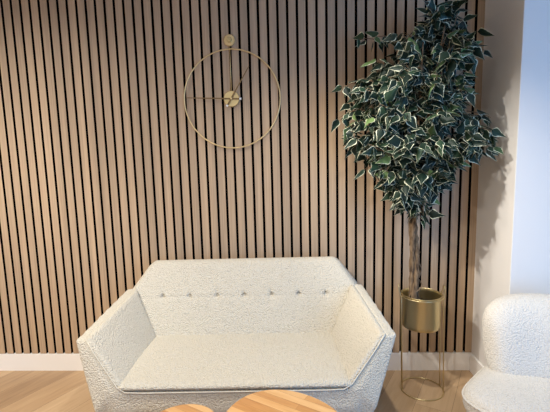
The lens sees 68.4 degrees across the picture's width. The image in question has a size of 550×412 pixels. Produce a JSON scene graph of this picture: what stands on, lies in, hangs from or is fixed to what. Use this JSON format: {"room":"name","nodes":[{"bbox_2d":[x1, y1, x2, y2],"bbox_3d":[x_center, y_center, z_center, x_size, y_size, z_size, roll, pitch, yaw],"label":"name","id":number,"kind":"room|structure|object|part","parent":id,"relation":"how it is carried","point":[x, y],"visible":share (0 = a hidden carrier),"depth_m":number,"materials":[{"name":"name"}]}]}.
{"room":"lobby","nodes":[
{"label":"lobby","id":0,"kind":"room"},
{"bbox_2d":[0,370,472,411],"bbox_3d":[0.171,1.358,0.943,6.600,0.060,3.850,-1,8,3],"label":"floor","id":1,"kind":"structure","parent":0,"point":[20,391],"depth_m":2.48,"materials":[{"name":"brown wood"}]},
{"bbox_2d":[161,404,213,411],"bbox_3d":[-0.366,1.056,1.558,0.345,0.406,0.357,-1,8,3],"label":"coffee table","id":2,"kind":"object","parent":1,"relation":"on","point":[185,407],"visible":1,"depth_m":1.67,"materials":[{"name":"brown wood"}]},
{"bbox_2d":[76,256,395,411],"bbox_3d":[-0.180,0.765,2.202,1.514,0.803,0.776,-1,8,1],"label":"sofa","id":3,"kind":"object","parent":1,"relation":"on","point":[213,334],"visible":0.99,"depth_m":2.14,"materials":[{"name":"beige fabric"}]},
{"bbox_3d":[-0.798,0.684,2.124,0.230,0.308,0.602,-1,8,4],"label":"armrest","id":4,"kind":"part","parent":3,"relation":"part of","materials":[{"name":"beige fabric"}]},
{"bbox_2d":[118,332,351,390],"bbox_3d":[-0.181,0.783,2.128,1.065,0.068,0.622,-1,8,1],"label":"seat cushion","id":5,"kind":"object","parent":3,"relation":"on","point":[166,361],"depth_m":1.98,"materials":[{"name":"beige fabric"}]},
{"bbox_3d":[-0.182,0.556,2.411,1.370,0.443,0.307,-1,8,1],"label":"backrest","id":6,"kind":"part","parent":3,"relation":"part of","materials":[{"name":"beige fabric"}]},
{"bbox_3d":[0.430,0.655,2.106,0.230,0.308,0.602,-2,8,-2],"label":"armrest","id":7,"kind":"part","parent":3,"relation":"part of","materials":[{"name":"beige fabric"}]},
{"bbox_2d":[227,390,336,411],"bbox_3d":[0.034,1.025,1.504,0.468,0.461,0.454,-1,8,3],"label":"coffee table","id":8,"kind":"object","parent":1,"relation":"on","point":[266,400],"visible":1,"depth_m":1.60,"materials":[{"name":"brown wood"}]},
{"bbox_2d":[398,283,445,400],"bbox_3d":[0.871,0.785,2.412,0.274,0.655,0.250,-1,8,3],"label":"plant stand","id":9,"kind":"object","parent":1,"relation":"on","point":[401,296],"visible":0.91,"depth_m":2.39,"materials":[{"name":"gold metal"}]},
{"bbox_3d":[0.755,0.782,2.441,0.034,0.651,0.086,0,8,14],"label":"leg","id":10,"kind":"part","parent":9,"relation":"part of","materials":[{"name":"gold metal"}]},
{"bbox_2d":[401,287,441,332],"bbox_3d":[0.862,0.611,2.389,0.226,0.199,0.226,-1,8,3],"label":"plant pot","id":11,"kind":"object","parent":9,"relation":"on","point":[419,317],"visible":0.92,"depth_m":2.30,"materials":[{"name":"gold metal"}]},
{"bbox_2d":[331,0,506,299],"bbox_3d":[0.762,-0.248,2.193,0.912,1.675,0.585,-1,8,3],"label":"ficus tree","id":12,"kind":"object","parent":11,"relation":"in","point":[420,162],"visible":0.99,"depth_m":2.09,"materials":[{"name":"green plant"}]},
{"bbox_3d":[0.988,0.782,2.398,0.020,0.651,0.082,-1,8,7],"label":"leg","id":13,"kind":"part","parent":9,"relation":"part of","materials":[{"name":"gold metal"}]},
{"bbox_2d":[462,293,549,411],"bbox_3d":[1.286,0.828,1.716,0.673,0.731,0.827,-9,10,-43],"label":"lounge chair","id":14,"kind":"object","parent":1,"relation":"on","point":[515,377],"visible":1,"depth_m":1.88,"materials":[{"name":"white fabric"}]},
{"bbox_2d":[463,366,549,411],"bbox_3d":[1.228,0.868,1.665,0.500,0.108,0.790,-9,10,-43],"label":"seat cushion","id":15,"kind":"object","parent":14,"relation":"on","point":[493,388],"depth_m":1.77,"materials":[{"name":"white fabric"}]},
{"bbox_3d":[1.397,0.674,1.805,0.358,0.456,0.827,-9,10,-43],"label":"backrest","id":16,"kind":"part","parent":14,"relation":"part of","materials":[{"name":"white fabric"}]},
{"bbox_2d":[471,0,549,366],"bbox_3d":[2.319,-0.221,2.237,2.166,2.620,0.445,-1,8,3],"label":"wall","id":17,"kind":"structure","parent":0,"point":[512,250],"depth_m":2.12,"materials":[{"name":"white paint"}]},
{"bbox_3d":[0.217,-0.216,2.615,6.600,2.620,0.120,-1,8,3],"label":"wall","id":18,"kind":"structure","parent":0,"visible":0},
{"bbox_2d":[184,34,280,147],"bbox_3d":[-0.263,-0.692,2.463,0.596,0.678,0.038,-1,8,3],"label":"wall clock","id":19,"kind":"object","parent":18,"relation":"attached to","point":[231,98],"visible":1,"depth_m":2.46,"materials":[{"name":"gold metal"}]},
{"bbox_3d":[-0.269,-0.840,2.450,0.004,0.295,0.004,-4,8,-20],"label":"hanging rod","id":20,"kind":"part","parent":19,"relation":"part of","materials":[{"name":"gold metal"}]},
{"bbox_2d":[0,351,483,375],"bbox_3d":[0.237,1.060,2.493,6.400,0.122,0.457,-1,8,3],"label":"baseboard","id":21,"kind":"structure","parent":18,"relation":"attached to","point":[417,360],"depth_m":2.67,"materials":[{"name":"white paint"}]},
{"bbox_2d":[0,0,484,353],"bbox_3d":[-0.835,-0.247,2.582,4.167,2.496,0.030,-1,8,3],"label":"wall panel","id":22,"kind":"object","parent":18,"relation":"attached to","point":[106,175],"depth_m":2.54,"materials":[{"name":"brown wood"}]}
]}

